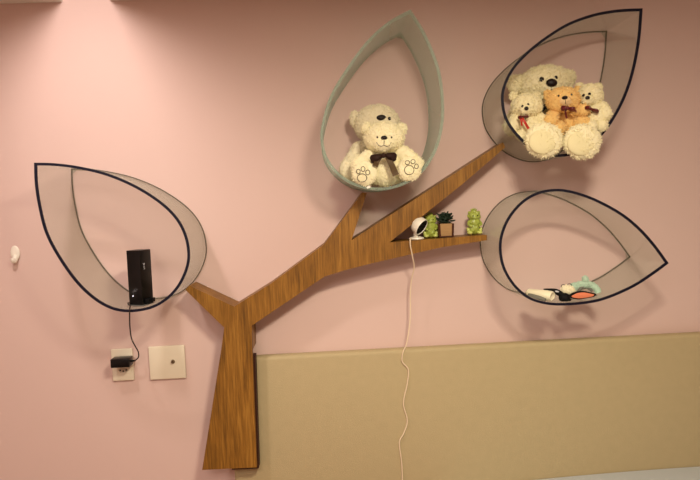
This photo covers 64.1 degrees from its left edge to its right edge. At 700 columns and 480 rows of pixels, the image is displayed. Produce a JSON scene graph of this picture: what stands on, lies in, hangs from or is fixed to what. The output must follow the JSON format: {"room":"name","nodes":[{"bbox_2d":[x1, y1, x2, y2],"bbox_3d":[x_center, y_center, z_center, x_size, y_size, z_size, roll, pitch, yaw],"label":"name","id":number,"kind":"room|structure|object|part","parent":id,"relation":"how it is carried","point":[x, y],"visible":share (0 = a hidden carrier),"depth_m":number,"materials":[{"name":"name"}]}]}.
{"room":"child's bedroom","nodes":[
{"label":"child's bedroom","id":0,"kind":"room"},
{"bbox_2d":[0,0,120,3],"bbox_3d":[0.267,-0.864,-0.141,4.300,0.390,3.800,-3,3,-2],"label":"ceiling","id":1,"kind":"structure","parent":0,"point":[1,1],"depth_m":1.71,"materials":[{"name":"beige paint"}]},
{"bbox_2d":[0,0,699,479],"bbox_3d":[0.233,0.110,1.871,4.300,2.574,0.100,-3,3,-2],"label":"wall","id":2,"kind":"structure","parent":0,"point":[219,106],"depth_m":1.79,"materials":[{"name":"pink paint"}]},
{"bbox_2d":[10,246,19,263],"bbox_3d":[-1.049,0.046,1.752,0.026,0.056,0.032,-4,4,-28],"label":"wall hook","id":3,"kind":"object","parent":2,"relation":"attached to","point":[15,253],"visible":1,"depth_m":1.75,"materials":[{"name":"white plastic"}]},
{"bbox_2d":[34,163,206,311],"bbox_3d":[-0.658,-0.015,1.663,0.409,0.425,0.224,-3,3,-2],"label":"shelf","id":4,"kind":"object","parent":2,"relation":"attached to","point":[72,167],"visible":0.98,"depth_m":1.55,"materials":[{"name":"clear plastic"}]},
{"bbox_2d":[126,249,156,306],"bbox_3d":[-0.610,0.109,1.634,0.061,0.161,0.062,-1,4,18],"label":"router","id":5,"kind":"object","parent":4,"relation":"in","point":[138,260],"visible":0.94,"depth_m":1.61,"materials":[{"name":"black plastic"}]},
{"bbox_2d":[111,348,134,380],"bbox_3d":[-0.728,0.399,1.792,0.068,0.104,0.012,-3,3,-2],"label":"power outlet","id":6,"kind":"object","parent":2,"relation":"attached to","point":[125,373],"visible":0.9,"depth_m":1.79,"materials":[{"name":"beige plastic"}]},
{"bbox_2d":[110,356,134,367],"bbox_3d":[-0.710,0.382,1.762,0.071,0.028,0.048,-3,3,-2],"label":"power adapter","id":7,"kind":"object","parent":6,"relation":"attached to","point":[118,361],"visible":1,"depth_m":1.74,"materials":[{"name":"black plastic"}]},
{"bbox_2d":[127,302,138,360],"bbox_3d":[-0.644,0.282,1.658,0.016,0.205,0.206,-4,4,-17],"label":"power cable","id":8,"kind":"object","parent":7,"relation":"attached to","point":[128,302],"visible":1,"depth_m":1.64,"materials":[{"name":"black plastic"}]},
{"bbox_2d":[116,367,129,373],"bbox_3d":[-0.725,0.416,1.789,0.043,0.023,0.003,-3,3,-2],"label":"socket","id":9,"kind":"object","parent":6,"relation":"attached to","point":[125,370],"depth_m":1.79,"materials":[{"name":"beige plastic"}]},
{"bbox_2d":[148,345,185,379],"bbox_3d":[-0.587,0.393,1.795,0.114,0.108,0.017,-3,3,-2],"label":"outlet","id":10,"kind":"object","parent":2,"relation":"attached to","point":[165,362],"visible":1,"depth_m":1.79,"materials":[{"name":"beige plastic"}]},
{"bbox_2d":[185,142,504,469],"bbox_3d":[-0.002,0.211,1.768,0.994,0.983,0.093,-3,3,-2],"label":"shelf","id":11,"kind":"object","parent":2,"relation":"attached to","point":[232,442],"visible":0.99,"depth_m":1.71,"materials":[{"name":"brown wood"}]},
{"bbox_2d":[399,237,414,479],"bbox_3d":[0.191,0.417,1.774,0.048,0.854,0.079,-6,5,-44],"label":"power cable","id":12,"kind":"object","parent":11,"relation":"hanging from","point":[410,237],"visible":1,"depth_m":1.78,"materials":[{"name":"beige plastic"}]},
{"bbox_2d":[411,217,427,239],"bbox_3d":[0.209,-0.037,1.733,0.061,0.071,0.055,1,5,40],"label":"security camera","id":13,"kind":"object","parent":11,"relation":"on","point":[418,226],"visible":0.98,"depth_m":1.72,"materials":[{"name":"white plastic"}]},
{"bbox_2d":[423,212,437,237],"bbox_3d":[0.254,-0.048,1.769,0.049,0.081,0.034,-3,3,-2],"label":"figurine","id":14,"kind":"object","parent":11,"relation":"on","point":[431,230],"visible":0.84,"depth_m":1.76,"materials":[{"name":"green ceramic"}]},
{"bbox_2d":[435,211,454,237],"bbox_3d":[0.299,-0.051,1.761,0.064,0.081,0.056,-3,3,-2],"label":"potted plant","id":15,"kind":"object","parent":11,"relation":"on","point":[445,227],"visible":1,"depth_m":1.74,"materials":[{"name":"green plant"}]},
{"bbox_3d":[0.279,-0.029,1.741,0.008,0.042,0.008,-3,3,-2],"label":"corner post","id":16,"kind":"part","parent":15,"relation":"part of","materials":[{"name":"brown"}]},
{"bbox_3d":[0.299,-0.031,1.763,0.043,0.042,0.043,-3,3,-2],"label":"pot","id":17,"kind":"part","parent":15,"relation":"part of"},
{"bbox_2d":[466,208,482,234],"bbox_3d":[0.391,-0.059,1.764,0.051,0.084,0.036,-3,3,-2],"label":"figurine","id":18,"kind":"object","parent":11,"relation":"on","point":[474,223],"visible":1,"depth_m":1.75,"materials":[{"name":"green ceramic"}]},
{"bbox_2d":[235,332,699,479],"bbox_3d":[0.675,0.843,1.859,2.085,1.034,0.044,-3,3,-2],"label":"headboard","id":19,"kind":"object","parent":2,"relation":"attached to","point":[551,408],"visible":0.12,"depth_m":1.81,"materials":[{"name":"beige fabric"}]},
{"bbox_2d":[482,8,642,161],"bbox_3d":[0.632,-0.452,1.700,0.415,0.411,0.204,-3,3,-2],"label":"shelf","id":20,"kind":"object","parent":2,"relation":"attached to","point":[640,10],"visible":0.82,"depth_m":1.60,"materials":[{"name":"clear plastic"}]},
{"bbox_2d":[507,91,544,141],"bbox_3d":[0.515,-0.361,1.634,0.123,0.156,0.095,-4,4,-17],"label":"teddy bear","id":21,"kind":"object","parent":20,"relation":"on","point":[526,109],"visible":0.77,"depth_m":1.61},
{"bbox_3d":[0.480,-0.343,1.634,0.060,0.071,0.046,-5,4,-33],"label":"arm","id":22,"kind":"part","parent":21,"relation":"part of"},
{"bbox_3d":[0.501,-0.308,1.632,0.046,0.051,0.070,-1,4,24],"label":"leg","id":23,"kind":"part","parent":21,"relation":"part of","materials":[{"name":"beige fabric"}]},
{"bbox_3d":[0.556,-0.353,1.633,0.044,0.058,0.065,-5,5,-41],"label":"arm","id":24,"kind":"part","parent":21,"relation":"part of"},
{"bbox_2d":[501,63,602,159],"bbox_3d":[0.610,-0.382,1.669,0.300,0.314,0.260,-3,3,-2],"label":"teddy bear","id":25,"kind":"object","parent":20,"relation":"on","point":[545,140],"visible":0.58,"depth_m":1.57},
{"bbox_3d":[0.517,-0.381,1.713,0.122,0.134,0.077,-4,4,-30],"label":"arm","id":26,"kind":"part","parent":25,"relation":"part of"},
{"bbox_3d":[0.576,-0.297,1.631,0.109,0.136,0.215,-1,4,28],"label":"leg","id":27,"kind":"part","parent":25,"relation":"part of","materials":[{"name":"beige fabric"}]},
{"bbox_2d":[543,85,590,135],"bbox_3d":[0.621,-0.373,1.623,0.138,0.158,0.128,-3,3,-2],"label":"teddy bear","id":28,"kind":"object","parent":25,"relation":"on","point":[565,110],"visible":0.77,"depth_m":1.59},
{"bbox_3d":[0.587,-0.355,1.620,0.048,0.068,0.080,0,4,38],"label":"arm","id":29,"kind":"part","parent":28,"relation":"part of"},
{"bbox_3d":[0.608,-0.324,1.623,0.053,0.059,0.082,0,4,37],"label":"leg","id":30,"kind":"part","parent":28,"relation":"part of","materials":[{"name":"fabric"}]},
{"bbox_3d":[0.663,-0.338,1.620,0.056,0.053,0.078,-3,3,-2],"label":"leg","id":31,"kind":"part","parent":28,"relation":"part of","materials":[{"name":"fabric"}]},
{"bbox_3d":[0.661,-0.371,1.610,0.047,0.048,0.075,-3,4,-12],"label":"arm","id":32,"kind":"part","parent":28,"relation":"part of"},
{"bbox_3d":[0.652,-0.294,1.642,0.121,0.139,0.191,-3,3,-2],"label":"leg","id":33,"kind":"part","parent":25,"relation":"part of","materials":[{"name":"beige fabric"}]},
{"bbox_2d":[575,82,612,131],"bbox_3d":[0.705,-0.385,1.618,0.101,0.166,0.114,-3,3,-2],"label":"teddy bear","id":34,"kind":"object","parent":25,"relation":"on","point":[592,94],"visible":0.77,"depth_m":1.60},
{"bbox_3d":[0.695,-0.330,1.613,0.050,0.057,0.071,0,4,35],"label":"leg","id":35,"kind":"part","parent":34,"relation":"part of","materials":[{"name":"beige fabric"}]},
{"bbox_3d":[0.724,-0.333,1.615,0.050,0.053,0.065,-3,3,-2],"label":"leg","id":36,"kind":"part","parent":34,"relation":"part of","materials":[{"name":"beige fabric"}]},
{"bbox_3d":[0.728,-0.373,1.611,0.051,0.064,0.058,-3,3,-2],"label":"arm","id":37,"kind":"part","parent":34,"relation":"part of"},
{"bbox_2d":[480,189,667,305],"bbox_3d":[0.677,0.013,1.728,0.501,0.341,0.207,-3,3,-2],"label":"shelf","id":38,"kind":"object","parent":2,"relation":"attached to","point":[645,235],"visible":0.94,"depth_m":1.63,"materials":[{"name":"clear plastic"}]},
{"bbox_2d":[526,289,554,300],"bbox_3d":[0.562,0.165,1.669,0.083,0.031,0.055,1,5,41],"label":"band","id":39,"kind":"object","parent":38,"relation":"on","point":[543,295],"visible":1,"depth_m":1.65,"materials":[{"name":"beige fabric"}]},
{"bbox_2d":[543,288,570,300],"bbox_3d":[0.617,0.163,1.658,0.075,0.038,0.039,-3,3,-2],"label":"bow","id":40,"kind":"object","parent":38,"relation":"on","point":[562,296],"visible":0.99,"depth_m":1.66,"materials":[{"name":"black fabric"}]},
{"bbox_2d":[560,283,574,293],"bbox_3d":[0.657,0.151,1.685,0.048,0.038,0.033,-3,3,-2],"label":"tie","id":41,"kind":"object","parent":38,"relation":"on","point":[569,289],"visible":0.77,"depth_m":1.68,"materials":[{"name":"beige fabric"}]},
{"bbox_2d":[569,291,596,299],"bbox_3d":[0.694,0.164,1.669,0.091,0.026,0.022,-3,3,-2],"label":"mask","id":42,"kind":"object","parent":38,"relation":"on","point":[578,294],"visible":0.98,"depth_m":1.66,"materials":[{"name":"orange fabric"}]},
{"bbox_3d":[0.690,0.164,1.659,0.067,0.017,0.004,-3,3,-2],"label":"panel","id":43,"kind":"part","parent":42,"relation":"part of","materials":[{"name":"orange fabric"}]},
{"bbox_2d":[570,275,600,293],"bbox_3d":[0.718,0.139,1.715,0.097,0.064,0.037,-1,4,17],"label":"headband","id":44,"kind":"object","parent":38,"relation":"on","point":[585,283],"visible":0.82,"depth_m":1.71,"materials":[{"name":"green fabric"}]},
{"bbox_3d":[0.085,-0.397,1.680,0.354,0.500,0.207,-3,3,-2],"label":"shelf","id":45,"kind":"object","parent":2,"relation":"attached to","visible":0},
{"bbox_2d":[338,103,402,185],"bbox_3d":[0.081,-0.293,1.710,0.245,0.256,0.147,-3,3,-2],"label":"teddy bear","id":46,"kind":"object","parent":45,"relation":"on","point":[374,113],"visible":0.36,"depth_m":1.68},
{"bbox_3d":[0.015,-0.205,1.685,0.116,0.074,0.060,-5,5,-40],"label":"leg","id":47,"kind":"part","parent":46,"relation":"part of","materials":[{"name":"beige fabric"}]},
{"bbox_3d":[0.017,-0.254,1.702,0.097,0.102,0.060,-5,4,-31],"label":"arm","id":48,"kind":"part","parent":46,"relation":"part of"},
{"bbox_2d":[350,121,424,188],"bbox_3d":[0.106,-0.250,1.626,0.224,0.200,0.134,-3,3,-2],"label":"teddy bear","id":49,"kind":"object","parent":45,"relation":"on","point":[385,161],"visible":1,"depth_m":1.59},
{"bbox_2d":[356,166,369,181],"bbox_3d":[0.037,-0.185,1.573,0.039,0.044,0.007,-2,3,3],"label":"print","id":50,"kind":"object","parent":49,"relation":"attached to","point":[362,172],"depth_m":1.57,"materials":[{"name":"brown fabric"}]},
{"bbox_3d":[0.040,-0.228,1.620,0.096,0.082,0.054,-5,5,-40],"label":"arm","id":51,"kind":"part","parent":49,"relation":"part of"},
{"bbox_3d":[0.057,-0.191,1.617,0.073,0.080,0.121,0,4,30],"label":"leg","id":52,"kind":"part","parent":49,"relation":"part of","materials":[{"name":"beige fabric"}]},
{"bbox_3d":[0.160,-0.204,1.624,0.077,0.075,0.114,-4,4,-17],"label":"leg","id":53,"kind":"part","parent":49,"relation":"part of","materials":[{"name":"beige fabric"}]},
{"bbox_3d":[0.171,-0.235,1.630,0.096,0.092,0.062,-1,4,26],"label":"arm","id":54,"kind":"part","parent":49,"relation":"part of"},
{"bbox_2d":[404,159,418,174],"bbox_3d":[0.173,-0.206,1.577,0.042,0.044,0.011,-3,4,-9],"label":"print","id":55,"kind":"object","parent":49,"relation":"attached to","point":[411,166],"depth_m":1.58,"materials":[{"name":"brown fabric"}]},
{"bbox_3d":[0.369,1.538,0.006,4.300,0.100,3.800,-3,3,-2],"label":"floor","id":56,"kind":"structure","parent":0,"visible":0},
{"bbox_2d":[538,466,699,479],"bbox_3d":[1.040,1.107,0.887,1.395,0.596,1.950,-3,3,-2],"label":"bed","id":57,"kind":"object","parent":56,"relation":"on","point":[686,473],"visible":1,"depth_m":1.81,"materials":[{"name":"grey fabric"}]}
]}

